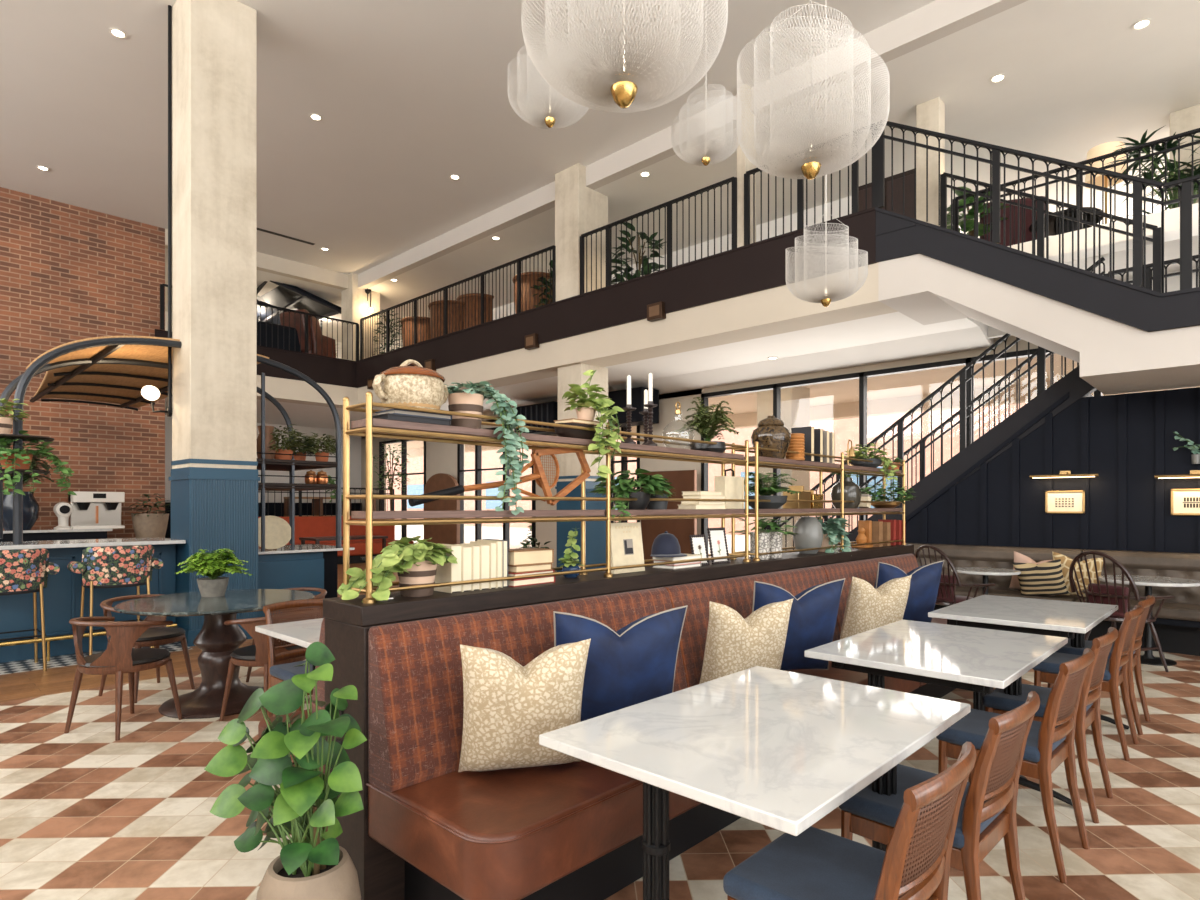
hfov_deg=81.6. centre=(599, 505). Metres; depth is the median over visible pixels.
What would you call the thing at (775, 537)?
potted plant
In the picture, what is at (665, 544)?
hat
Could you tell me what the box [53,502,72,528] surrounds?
coffee grinder
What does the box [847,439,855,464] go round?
figure
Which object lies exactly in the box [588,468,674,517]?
potted plant
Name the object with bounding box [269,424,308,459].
potted plant
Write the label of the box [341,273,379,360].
column
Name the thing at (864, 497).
box
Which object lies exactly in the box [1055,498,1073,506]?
print
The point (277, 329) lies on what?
armchair
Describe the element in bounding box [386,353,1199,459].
ceiling
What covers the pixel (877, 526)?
book
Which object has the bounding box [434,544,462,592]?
book
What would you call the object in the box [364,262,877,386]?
floor
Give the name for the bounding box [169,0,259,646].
column
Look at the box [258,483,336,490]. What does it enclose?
shelf
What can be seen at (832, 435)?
book
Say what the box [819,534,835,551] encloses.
pot
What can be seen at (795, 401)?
column
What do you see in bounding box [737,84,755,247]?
column
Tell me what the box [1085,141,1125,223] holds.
floor lamp
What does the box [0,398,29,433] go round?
potted plant
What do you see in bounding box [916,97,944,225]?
column
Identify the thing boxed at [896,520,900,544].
book
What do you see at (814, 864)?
dining chair
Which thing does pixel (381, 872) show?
divider
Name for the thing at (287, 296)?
canopy
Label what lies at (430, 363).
wall box
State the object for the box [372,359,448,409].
crock
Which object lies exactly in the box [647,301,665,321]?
wall box
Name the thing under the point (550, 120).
pendant lamp
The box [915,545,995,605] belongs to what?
chair
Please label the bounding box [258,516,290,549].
platter
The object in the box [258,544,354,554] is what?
countertop
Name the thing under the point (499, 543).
book
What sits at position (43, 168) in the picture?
recessed light
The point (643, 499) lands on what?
bowl
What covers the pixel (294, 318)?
chair
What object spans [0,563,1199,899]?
floor
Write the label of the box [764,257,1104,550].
stair railing
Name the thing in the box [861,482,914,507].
potted plant
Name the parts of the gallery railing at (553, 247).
post, post, post, post, handrail, post, post, post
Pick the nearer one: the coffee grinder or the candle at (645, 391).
the candle at (645, 391)
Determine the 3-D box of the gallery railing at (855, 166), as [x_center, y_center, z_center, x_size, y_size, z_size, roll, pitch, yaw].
[2.423,-3.704,8.142,1.674,0.942,0.055,0,0,44]
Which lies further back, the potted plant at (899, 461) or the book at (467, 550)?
the potted plant at (899, 461)
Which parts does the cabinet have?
door, door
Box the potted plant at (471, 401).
[444,381,529,514]
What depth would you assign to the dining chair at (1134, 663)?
4.39 m
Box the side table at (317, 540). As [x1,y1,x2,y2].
[299,535,387,548]
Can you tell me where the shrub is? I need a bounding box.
[522,523,531,546]
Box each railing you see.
[160,284,358,360]
[258,487,393,516]
[360,245,555,359]
[580,177,736,293]
[744,123,876,245]
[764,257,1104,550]
[817,351,1073,533]
[877,121,1162,292]
[940,172,1160,292]
[953,128,1199,244]
[1104,255,1197,291]
[1162,174,1199,292]
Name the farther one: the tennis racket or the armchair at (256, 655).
the armchair at (256, 655)
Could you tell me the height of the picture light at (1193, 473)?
0.079 m
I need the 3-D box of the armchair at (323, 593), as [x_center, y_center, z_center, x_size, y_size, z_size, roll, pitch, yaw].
[-2.533,1.054,5.690,0.589,0.717,0.534,0,0,23]
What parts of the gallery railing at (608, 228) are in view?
post, post, handrail, post, post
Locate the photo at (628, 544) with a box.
[623,539,633,554]
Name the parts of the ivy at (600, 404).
stem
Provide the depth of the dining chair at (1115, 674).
3.93 m
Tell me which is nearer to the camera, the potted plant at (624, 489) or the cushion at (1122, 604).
the potted plant at (624, 489)
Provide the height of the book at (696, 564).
0.020 m
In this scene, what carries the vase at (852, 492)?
on the shelf unit at (756, 461)
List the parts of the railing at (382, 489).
post, arch rail, handrail, post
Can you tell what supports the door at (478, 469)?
in the window frame at (440, 457)
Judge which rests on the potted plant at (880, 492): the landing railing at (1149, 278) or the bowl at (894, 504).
the bowl at (894, 504)
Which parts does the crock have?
handle, lid handle, lid, handle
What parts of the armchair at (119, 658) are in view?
leg, leg, arm rail, seat, seat frame, leg, leg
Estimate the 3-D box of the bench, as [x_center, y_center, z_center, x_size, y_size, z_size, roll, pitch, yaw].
[-6.567,0.835,17.147,1.150,1.150,3.800,0,0,44]
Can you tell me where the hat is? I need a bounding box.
[650,531,686,556]
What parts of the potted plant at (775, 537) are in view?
pot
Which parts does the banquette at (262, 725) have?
seat, backrest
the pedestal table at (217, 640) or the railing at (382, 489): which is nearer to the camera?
the pedestal table at (217, 640)
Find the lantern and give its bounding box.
[714,469,743,508]
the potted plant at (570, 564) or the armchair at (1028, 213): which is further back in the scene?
the armchair at (1028, 213)
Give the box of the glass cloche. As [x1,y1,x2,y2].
[662,401,693,448]
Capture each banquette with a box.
[258,618,324,774]
[366,554,955,899]
[850,541,1199,655]
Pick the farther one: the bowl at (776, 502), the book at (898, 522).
the book at (898, 522)
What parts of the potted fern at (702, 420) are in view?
stem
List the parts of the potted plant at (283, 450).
pot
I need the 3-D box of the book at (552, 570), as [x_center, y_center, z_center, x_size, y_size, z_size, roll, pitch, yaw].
[-0.329,0.296,3.043,0.130,0.026,0.235,0,0,41]
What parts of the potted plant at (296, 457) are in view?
pot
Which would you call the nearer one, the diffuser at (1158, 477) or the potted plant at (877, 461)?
the potted plant at (877, 461)
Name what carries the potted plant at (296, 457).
on the metal canopy at (109, 369)
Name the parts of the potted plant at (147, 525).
pot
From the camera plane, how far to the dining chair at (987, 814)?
2.07 m
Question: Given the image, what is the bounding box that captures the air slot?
[257,228,313,244]
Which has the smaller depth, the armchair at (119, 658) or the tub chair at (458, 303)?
the armchair at (119, 658)
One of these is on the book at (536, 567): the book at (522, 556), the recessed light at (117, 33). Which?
the book at (522, 556)
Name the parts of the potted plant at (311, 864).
stem, pot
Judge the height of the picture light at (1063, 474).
0.079 m
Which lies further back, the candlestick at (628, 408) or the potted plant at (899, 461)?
the potted plant at (899, 461)
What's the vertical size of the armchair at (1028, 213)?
1.376 m
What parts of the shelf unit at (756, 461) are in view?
post, post, support rail, guard rail, guard rail, post, guard rail, support rail, post, post, post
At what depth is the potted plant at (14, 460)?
6.12 m
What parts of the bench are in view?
backrest, seat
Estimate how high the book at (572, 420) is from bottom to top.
0.020 m
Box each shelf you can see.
[257,458,336,470]
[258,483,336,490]
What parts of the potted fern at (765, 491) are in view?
stem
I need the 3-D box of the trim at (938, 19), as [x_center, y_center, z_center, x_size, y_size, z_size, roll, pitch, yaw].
[2.121,-5.155,8.761,21.400,0.310,0.180,0,0,44]
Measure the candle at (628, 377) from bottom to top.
0.159 m
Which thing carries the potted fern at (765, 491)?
on the shelf unit at (756, 461)
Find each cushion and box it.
[458,639,590,771]
[553,605,687,721]
[699,598,793,683]
[752,578,845,669]
[840,575,911,638]
[874,560,943,622]
[936,574,955,601]
[936,595,972,602]
[1009,551,1054,595]
[1012,559,1069,595]
[1053,552,1102,596]
[1086,583,1128,616]
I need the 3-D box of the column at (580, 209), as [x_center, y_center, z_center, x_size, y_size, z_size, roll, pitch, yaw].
[-0.295,-3.974,11.182,0.540,2.673,0.680,0,0,44]
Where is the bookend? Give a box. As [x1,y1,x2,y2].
[851,520,872,547]
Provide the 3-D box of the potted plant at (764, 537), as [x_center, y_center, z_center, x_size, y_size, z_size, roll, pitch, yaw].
[1.044,0.206,4.468,0.354,0.267,0.362,0,0,44]
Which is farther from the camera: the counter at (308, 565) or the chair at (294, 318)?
the chair at (294, 318)
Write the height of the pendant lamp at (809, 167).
3.629 m
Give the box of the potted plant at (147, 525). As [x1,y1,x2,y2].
[129,494,170,537]
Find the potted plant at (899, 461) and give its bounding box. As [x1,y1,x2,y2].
[888,457,904,469]
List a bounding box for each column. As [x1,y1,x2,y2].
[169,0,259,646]
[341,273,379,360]
[555,163,607,300]
[555,363,607,571]
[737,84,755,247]
[757,386,809,552]
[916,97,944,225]
[1170,104,1199,207]
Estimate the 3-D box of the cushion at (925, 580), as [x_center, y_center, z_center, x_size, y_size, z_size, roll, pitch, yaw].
[2.160,0.652,4.930,0.537,0.533,0.245,0,0,-15]
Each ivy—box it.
[337,536,457,601]
[561,370,623,478]
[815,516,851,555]
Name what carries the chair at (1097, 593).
on the floor at (86, 814)
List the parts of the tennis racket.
handle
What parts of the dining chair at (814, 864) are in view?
seat, leg, rail, panel rail, cane panel, seat frame, rail, leg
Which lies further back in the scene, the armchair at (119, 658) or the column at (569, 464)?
the column at (569, 464)
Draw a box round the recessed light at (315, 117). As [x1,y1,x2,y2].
[309,114,322,120]
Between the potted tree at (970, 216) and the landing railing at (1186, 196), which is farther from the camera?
the potted tree at (970, 216)
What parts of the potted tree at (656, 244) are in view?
stem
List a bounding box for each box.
[367,378,373,389]
[425,359,435,370]
[525,333,538,349]
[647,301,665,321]
[783,486,810,508]
[804,490,822,508]
[858,494,871,507]
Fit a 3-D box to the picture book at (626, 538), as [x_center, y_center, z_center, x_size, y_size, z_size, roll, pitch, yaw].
[0.133,0.213,3.551,0.054,0.256,0.240,0,0,44]
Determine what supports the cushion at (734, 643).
on the banquette at (572, 830)
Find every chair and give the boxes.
[263,599,323,716]
[280,309,335,357]
[400,316,430,345]
[428,300,464,337]
[457,293,493,328]
[512,272,551,313]
[723,741,975,899]
[839,691,1039,899]
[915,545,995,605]
[936,648,1093,883]
[982,627,1118,823]
[1032,605,1143,760]
[1056,595,1154,734]
[1069,551,1173,671]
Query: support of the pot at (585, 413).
attached to the ivy at (600, 404)
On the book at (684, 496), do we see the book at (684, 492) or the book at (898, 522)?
the book at (684, 492)
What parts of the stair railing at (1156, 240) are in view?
post, post, arch rail, handrail, post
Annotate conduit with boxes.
[168,5,171,411]
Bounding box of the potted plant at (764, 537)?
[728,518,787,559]
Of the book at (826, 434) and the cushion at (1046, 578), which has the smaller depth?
the book at (826, 434)
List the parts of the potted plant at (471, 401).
pot, stem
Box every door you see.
[457,427,535,548]
[611,425,639,522]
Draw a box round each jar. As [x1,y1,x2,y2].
[305,470,316,483]
[317,470,327,483]
[751,415,790,458]
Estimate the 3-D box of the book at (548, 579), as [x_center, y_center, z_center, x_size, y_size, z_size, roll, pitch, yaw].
[-0.329,0.325,3.043,0.130,0.030,0.245,0,0,41]
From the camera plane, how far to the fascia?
9.79 m
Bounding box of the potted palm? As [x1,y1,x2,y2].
[1104,125,1199,216]
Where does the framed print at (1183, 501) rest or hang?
attached to the wall at (1180, 405)
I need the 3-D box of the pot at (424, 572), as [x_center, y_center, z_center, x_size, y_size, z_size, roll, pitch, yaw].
[-0.699,0.273,2.653,0.150,0.135,0.150,0,0,44]
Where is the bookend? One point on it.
(864, 535)
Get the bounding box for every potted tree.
[373,311,403,354]
[373,439,409,510]
[516,537,550,548]
[530,260,551,306]
[605,222,664,283]
[947,186,1009,235]
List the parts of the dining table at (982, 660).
frame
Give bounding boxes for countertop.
[0,528,112,541]
[0,537,185,549]
[3,528,112,532]
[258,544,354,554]
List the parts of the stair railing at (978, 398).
post, post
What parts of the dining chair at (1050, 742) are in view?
leg, seat, seat frame, leg, rail, panel rail, cane panel, rail, leg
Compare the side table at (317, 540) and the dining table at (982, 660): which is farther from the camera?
the side table at (317, 540)
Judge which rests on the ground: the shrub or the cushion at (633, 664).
the shrub
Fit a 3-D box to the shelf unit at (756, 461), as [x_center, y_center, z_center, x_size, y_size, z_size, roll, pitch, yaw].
[1.758,-0.031,5.266,0.214,0.742,2.498,0,0,44]
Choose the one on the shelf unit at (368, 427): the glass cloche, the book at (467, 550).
the glass cloche
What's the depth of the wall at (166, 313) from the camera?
21.16 m
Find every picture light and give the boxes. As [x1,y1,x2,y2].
[1029,471,1098,477]
[1154,470,1199,478]
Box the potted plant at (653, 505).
[641,480,674,509]
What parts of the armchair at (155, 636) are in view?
leg, arm rail, leg, seat frame, seat, leg, leg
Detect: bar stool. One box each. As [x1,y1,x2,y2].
[0,548,59,670]
[67,545,162,654]
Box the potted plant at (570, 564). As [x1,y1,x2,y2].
[559,528,584,577]
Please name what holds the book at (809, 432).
on the shelf unit at (756, 461)
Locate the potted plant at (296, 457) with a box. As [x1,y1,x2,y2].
[283,436,316,459]
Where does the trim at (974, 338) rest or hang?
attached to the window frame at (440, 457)
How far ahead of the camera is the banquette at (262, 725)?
2.63 m
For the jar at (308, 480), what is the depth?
8.33 m
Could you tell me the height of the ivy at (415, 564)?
0.239 m
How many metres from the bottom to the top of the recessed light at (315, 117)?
0.009 m
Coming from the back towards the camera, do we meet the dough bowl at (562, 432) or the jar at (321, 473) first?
the jar at (321, 473)
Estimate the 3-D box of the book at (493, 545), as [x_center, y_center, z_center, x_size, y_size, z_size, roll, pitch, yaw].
[-0.488,0.245,2.905,0.142,0.190,0.032,0,0,44]
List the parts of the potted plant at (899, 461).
pot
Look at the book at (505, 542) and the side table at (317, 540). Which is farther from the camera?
the side table at (317, 540)
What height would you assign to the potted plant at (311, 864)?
0.994 m
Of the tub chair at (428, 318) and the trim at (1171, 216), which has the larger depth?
the tub chair at (428, 318)
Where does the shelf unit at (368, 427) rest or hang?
on the divider
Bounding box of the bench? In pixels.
[258,516,413,563]
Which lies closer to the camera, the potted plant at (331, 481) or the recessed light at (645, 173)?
the potted plant at (331, 481)
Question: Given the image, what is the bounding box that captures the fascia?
[356,207,875,387]
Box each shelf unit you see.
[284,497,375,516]
[340,391,749,603]
[730,441,905,560]
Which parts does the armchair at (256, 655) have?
leg, seat, leg, seat frame, arm rail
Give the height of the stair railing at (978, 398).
3.862 m
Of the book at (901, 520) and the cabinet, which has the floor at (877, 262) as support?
the cabinet
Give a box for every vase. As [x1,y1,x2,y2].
[3,491,38,530]
[257,426,275,458]
[785,433,804,460]
[793,517,822,553]
[830,471,861,507]
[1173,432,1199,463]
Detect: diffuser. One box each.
[1040,476,1094,477]
[1158,477,1199,478]
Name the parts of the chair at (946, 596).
seat, arm rail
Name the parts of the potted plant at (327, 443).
pot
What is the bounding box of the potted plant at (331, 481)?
[326,475,342,502]
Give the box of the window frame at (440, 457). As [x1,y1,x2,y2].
[361,335,1037,567]
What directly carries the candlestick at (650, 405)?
on the shelf unit at (368, 427)
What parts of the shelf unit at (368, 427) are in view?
post, post, support rail, support rail, guard rail, guard rail, guard rail, post, post, post, post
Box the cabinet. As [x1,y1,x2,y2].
[859,169,915,218]
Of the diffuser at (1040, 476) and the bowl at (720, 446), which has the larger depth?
the diffuser at (1040, 476)
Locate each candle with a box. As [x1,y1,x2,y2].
[627,375,630,403]
[644,389,647,408]
[648,373,652,400]
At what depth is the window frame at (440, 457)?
13.14 m
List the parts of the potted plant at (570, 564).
pot, stem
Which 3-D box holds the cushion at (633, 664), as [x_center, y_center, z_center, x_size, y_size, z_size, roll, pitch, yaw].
[0.061,0.653,2.717,0.537,0.530,0.246,0,0,-17]
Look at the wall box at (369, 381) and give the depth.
14.96 m
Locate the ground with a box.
[395,525,749,557]
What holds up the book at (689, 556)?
on the book at (655, 561)
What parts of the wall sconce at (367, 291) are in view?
stem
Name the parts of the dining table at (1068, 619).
frame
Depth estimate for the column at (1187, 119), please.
8.73 m
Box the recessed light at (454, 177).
[450,175,459,179]
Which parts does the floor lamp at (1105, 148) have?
lamp shade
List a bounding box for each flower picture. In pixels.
[689,534,709,565]
[707,527,729,563]
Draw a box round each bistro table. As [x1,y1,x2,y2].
[951,567,1020,594]
[1098,575,1199,665]
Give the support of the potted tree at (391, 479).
on the floor at (86, 814)
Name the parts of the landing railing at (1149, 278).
post, handrail, arch rail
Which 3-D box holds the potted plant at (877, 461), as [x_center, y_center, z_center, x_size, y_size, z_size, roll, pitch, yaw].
[2.231,-0.341,5.777,0.368,0.355,0.511,0,0,39]
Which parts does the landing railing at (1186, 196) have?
handrail, arch rail, post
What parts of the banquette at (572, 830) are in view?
backrest, seat, backrest, seat, backrest, seat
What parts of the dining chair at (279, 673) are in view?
leg, panel rail, seat, rail, seat frame, rail, cane panel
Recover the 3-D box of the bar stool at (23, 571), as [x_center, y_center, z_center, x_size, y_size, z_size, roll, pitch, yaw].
[-5.059,0.888,5.915,0.545,1.046,0.698,0,0,44]
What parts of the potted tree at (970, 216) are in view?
stem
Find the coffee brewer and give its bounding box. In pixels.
[68,491,124,528]
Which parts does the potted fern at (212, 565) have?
stem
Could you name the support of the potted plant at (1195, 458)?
attached to the wall at (1180, 405)
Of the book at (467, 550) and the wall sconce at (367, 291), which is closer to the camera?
the book at (467, 550)
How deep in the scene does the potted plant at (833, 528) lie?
5.13 m
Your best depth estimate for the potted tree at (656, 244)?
11.17 m
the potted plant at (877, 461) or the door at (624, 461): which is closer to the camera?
the potted plant at (877, 461)
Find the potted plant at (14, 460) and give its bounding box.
[0,430,75,495]
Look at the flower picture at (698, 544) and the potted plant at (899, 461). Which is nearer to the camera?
the flower picture at (698, 544)
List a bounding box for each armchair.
[64,617,182,740]
[98,594,194,702]
[220,608,316,720]
[246,587,326,681]
[257,321,301,351]
[979,196,1044,245]
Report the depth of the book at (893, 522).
5.99 m
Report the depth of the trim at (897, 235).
6.45 m
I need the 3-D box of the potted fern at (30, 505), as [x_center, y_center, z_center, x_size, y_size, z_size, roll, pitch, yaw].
[-9.416,-0.257,11.116,1.014,1.295,1.066,0,0,15]
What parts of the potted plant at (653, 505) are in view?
pot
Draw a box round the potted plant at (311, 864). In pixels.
[204,642,366,899]
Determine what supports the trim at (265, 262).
attached to the wall at (69, 273)
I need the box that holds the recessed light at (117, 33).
[108,28,126,38]
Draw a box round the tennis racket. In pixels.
[408,448,590,506]
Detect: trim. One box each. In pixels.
[155,329,355,387]
[165,229,347,289]
[165,502,361,537]
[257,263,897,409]
[358,0,1027,288]
[611,326,992,393]
[835,365,1096,545]
[875,207,1199,331]
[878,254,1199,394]
[905,388,1199,552]
[988,203,1197,338]
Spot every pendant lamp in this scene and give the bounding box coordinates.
[508,28,591,128]
[521,0,727,112]
[671,81,740,165]
[737,0,889,179]
[786,211,867,306]
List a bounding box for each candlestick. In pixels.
[622,375,635,443]
[639,389,652,444]
[644,373,656,445]
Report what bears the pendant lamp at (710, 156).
hanging from the ceiling at (409, 96)
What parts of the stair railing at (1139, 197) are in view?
post, post, handrail, arch rail, post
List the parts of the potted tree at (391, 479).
stem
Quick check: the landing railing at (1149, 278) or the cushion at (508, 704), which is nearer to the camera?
the cushion at (508, 704)
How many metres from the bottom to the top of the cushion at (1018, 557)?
0.487 m
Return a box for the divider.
[323,544,914,899]
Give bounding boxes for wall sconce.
[141,385,172,416]
[365,288,372,311]
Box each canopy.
[0,336,341,551]
[257,281,340,324]
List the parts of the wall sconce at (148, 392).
lamp shade, arm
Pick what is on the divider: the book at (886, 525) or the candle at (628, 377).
the book at (886, 525)
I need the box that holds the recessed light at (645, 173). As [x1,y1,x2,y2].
[639,171,650,176]
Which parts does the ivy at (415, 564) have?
stem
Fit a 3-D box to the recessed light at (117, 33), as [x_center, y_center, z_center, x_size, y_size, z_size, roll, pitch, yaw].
[-5.412,-5.304,7.801,0.176,0.009,0.176,0,0,44]
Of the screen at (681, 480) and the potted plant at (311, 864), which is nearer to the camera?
the potted plant at (311, 864)
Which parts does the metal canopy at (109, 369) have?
post, post, guard rail, guard rail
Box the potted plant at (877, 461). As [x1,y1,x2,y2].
[844,443,898,485]
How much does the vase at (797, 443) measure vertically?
0.182 m
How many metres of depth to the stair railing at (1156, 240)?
7.58 m
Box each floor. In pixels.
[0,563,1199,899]
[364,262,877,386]
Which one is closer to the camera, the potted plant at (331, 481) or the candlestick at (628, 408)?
the candlestick at (628, 408)
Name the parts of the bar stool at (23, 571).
seat, backrest, leg, leg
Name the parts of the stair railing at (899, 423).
post, post, post, post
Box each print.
[1045,490,1084,512]
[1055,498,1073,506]
[1171,489,1199,514]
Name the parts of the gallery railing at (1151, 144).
post, handrail, arch rail, post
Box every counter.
[0,537,185,662]
[258,544,354,618]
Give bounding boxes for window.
[379,436,425,537]
[386,403,1025,534]
[701,348,1102,548]
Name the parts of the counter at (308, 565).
panel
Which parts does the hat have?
crown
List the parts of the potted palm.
stem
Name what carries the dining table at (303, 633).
on the floor at (86, 814)
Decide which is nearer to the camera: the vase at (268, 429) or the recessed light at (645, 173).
the vase at (268, 429)
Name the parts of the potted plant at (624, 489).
stem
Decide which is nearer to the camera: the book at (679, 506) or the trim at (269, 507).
the book at (679, 506)
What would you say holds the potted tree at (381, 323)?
on the floor at (877, 262)
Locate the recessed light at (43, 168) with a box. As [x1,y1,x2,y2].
[36,165,49,170]
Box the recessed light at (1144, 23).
[1131,18,1152,30]
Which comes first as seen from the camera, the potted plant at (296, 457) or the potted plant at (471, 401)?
the potted plant at (471, 401)
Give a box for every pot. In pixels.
[197,577,228,596]
[398,560,436,583]
[576,407,595,420]
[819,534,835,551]
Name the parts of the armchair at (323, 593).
leg, arm rail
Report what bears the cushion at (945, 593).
on the chair at (946, 596)
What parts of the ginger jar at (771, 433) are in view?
lid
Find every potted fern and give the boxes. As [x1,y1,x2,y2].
[3,452,53,530]
[174,549,252,596]
[674,397,739,452]
[744,472,800,508]
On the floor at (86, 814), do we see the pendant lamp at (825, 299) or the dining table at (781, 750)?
the dining table at (781, 750)
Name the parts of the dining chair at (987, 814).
leg, seat, seat frame, leg, rail, panel rail, cane panel, rail, leg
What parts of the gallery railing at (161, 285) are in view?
post, handrail, post, post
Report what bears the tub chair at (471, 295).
on the floor at (877, 262)
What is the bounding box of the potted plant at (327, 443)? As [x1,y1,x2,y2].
[303,432,335,461]
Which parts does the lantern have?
handle, panel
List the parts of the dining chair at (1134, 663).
seat, seat frame, leg, rail, leg, cane panel, rail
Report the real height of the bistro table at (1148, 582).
0.744 m
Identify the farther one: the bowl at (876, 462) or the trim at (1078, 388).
the trim at (1078, 388)
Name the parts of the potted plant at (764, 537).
pot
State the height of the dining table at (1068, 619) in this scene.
0.748 m
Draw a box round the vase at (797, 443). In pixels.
[785,433,804,460]
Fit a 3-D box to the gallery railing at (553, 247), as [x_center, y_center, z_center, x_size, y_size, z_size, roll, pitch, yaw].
[-3.026,-3.704,13.324,6.414,0.942,0.055,0,0,44]
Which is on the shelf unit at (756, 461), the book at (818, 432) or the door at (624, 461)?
the book at (818, 432)
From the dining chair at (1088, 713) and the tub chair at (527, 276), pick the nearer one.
the dining chair at (1088, 713)
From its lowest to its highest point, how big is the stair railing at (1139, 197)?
2.380 m
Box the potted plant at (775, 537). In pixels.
[749,518,796,557]
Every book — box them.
[373,413,450,425]
[375,409,451,419]
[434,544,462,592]
[453,544,480,590]
[463,546,472,591]
[464,543,489,589]
[470,541,496,588]
[477,540,502,587]
[482,539,507,587]
[508,548,553,565]
[508,563,551,572]
[508,569,553,579]
[508,576,554,586]
[554,418,601,425]
[611,522,644,573]
[652,554,701,560]
[652,563,700,569]
[654,560,700,565]
[678,505,725,508]
[680,501,725,504]
[682,491,721,495]
[682,495,725,498]
[791,426,814,461]
[815,429,822,462]
[823,430,829,462]
[830,432,834,463]
[872,521,882,546]
[878,520,895,544]
[883,522,890,545]
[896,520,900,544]
[901,520,905,542]
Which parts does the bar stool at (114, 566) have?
leg, leg, seat, backrest, leg, leg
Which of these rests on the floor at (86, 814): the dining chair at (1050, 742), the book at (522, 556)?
the dining chair at (1050, 742)
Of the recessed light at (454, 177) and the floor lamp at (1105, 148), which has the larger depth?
the recessed light at (454, 177)
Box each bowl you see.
[554,423,599,439]
[612,492,650,509]
[690,441,725,452]
[744,496,786,508]
[850,458,881,467]
[871,502,900,507]
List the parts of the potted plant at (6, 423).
pot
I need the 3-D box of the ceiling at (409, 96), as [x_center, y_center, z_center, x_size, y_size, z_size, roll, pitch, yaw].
[-2.715,-5.410,3.893,21.700,0.200,13.900,0,0,44]
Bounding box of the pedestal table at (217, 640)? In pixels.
[114,589,314,718]
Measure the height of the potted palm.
1.317 m
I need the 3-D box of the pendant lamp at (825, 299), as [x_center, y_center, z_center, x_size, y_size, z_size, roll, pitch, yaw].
[1.854,-3.471,5.701,0.642,3.678,0.642,0,0,-12]
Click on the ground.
(517, 535)
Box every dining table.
[255,618,322,669]
[539,666,970,899]
[805,620,1071,805]
[928,595,1128,729]
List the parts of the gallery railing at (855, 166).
post, post, handrail, post, post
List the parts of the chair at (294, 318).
backrest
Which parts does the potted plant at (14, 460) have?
pot, stem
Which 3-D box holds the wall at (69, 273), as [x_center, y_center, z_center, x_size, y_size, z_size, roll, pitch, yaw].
[-11.829,-1.950,9.800,0.250,6.720,9.900,0,0,44]
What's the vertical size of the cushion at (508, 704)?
0.470 m
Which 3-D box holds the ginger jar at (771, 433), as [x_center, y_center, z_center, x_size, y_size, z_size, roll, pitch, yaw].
[1.135,-0.456,4.611,0.260,0.288,0.260,0,0,44]
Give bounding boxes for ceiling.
[0,0,935,274]
[165,225,1197,429]
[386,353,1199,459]
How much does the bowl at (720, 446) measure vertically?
0.060 m
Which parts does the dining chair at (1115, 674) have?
leg, seat, seat frame, leg, rail, leg, cane panel, rail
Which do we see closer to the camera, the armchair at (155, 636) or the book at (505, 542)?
the book at (505, 542)
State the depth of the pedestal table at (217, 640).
4.84 m
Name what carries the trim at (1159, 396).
attached to the wall at (1180, 405)
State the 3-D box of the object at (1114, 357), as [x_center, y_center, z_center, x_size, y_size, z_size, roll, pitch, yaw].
[5.671,-2.027,5.964,6.000,1.725,1.400,0,0,44]
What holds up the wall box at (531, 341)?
attached to the fascia
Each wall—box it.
[0,187,164,538]
[165,0,1199,343]
[165,311,340,358]
[165,415,360,502]
[380,195,851,353]
[906,387,1199,552]
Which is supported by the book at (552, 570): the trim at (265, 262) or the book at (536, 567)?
the book at (536, 567)
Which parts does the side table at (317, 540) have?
leg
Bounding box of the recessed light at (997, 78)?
[989,74,1006,82]
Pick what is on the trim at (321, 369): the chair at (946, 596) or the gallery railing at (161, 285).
the gallery railing at (161, 285)
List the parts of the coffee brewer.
spout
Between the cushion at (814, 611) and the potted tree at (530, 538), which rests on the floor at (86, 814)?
the potted tree at (530, 538)
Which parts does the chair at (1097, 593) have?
leg, arm rail, seat, leg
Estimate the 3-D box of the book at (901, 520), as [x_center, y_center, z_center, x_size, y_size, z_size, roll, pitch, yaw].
[2.655,0.235,6.207,0.132,0.210,0.040,0,0,44]
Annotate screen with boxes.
[424,473,459,543]
[641,470,696,566]
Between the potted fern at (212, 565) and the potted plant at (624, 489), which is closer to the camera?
the potted plant at (624, 489)
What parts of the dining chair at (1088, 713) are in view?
leg, seat, seat frame, leg, rail, panel rail, cane panel, leg, rail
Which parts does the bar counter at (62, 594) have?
panel, foot rail, panel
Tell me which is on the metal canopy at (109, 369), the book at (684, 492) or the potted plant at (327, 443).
the potted plant at (327, 443)
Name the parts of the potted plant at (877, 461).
stem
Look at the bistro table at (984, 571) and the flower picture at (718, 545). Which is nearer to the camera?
the flower picture at (718, 545)
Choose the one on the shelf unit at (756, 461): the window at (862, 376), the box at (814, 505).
the box at (814, 505)

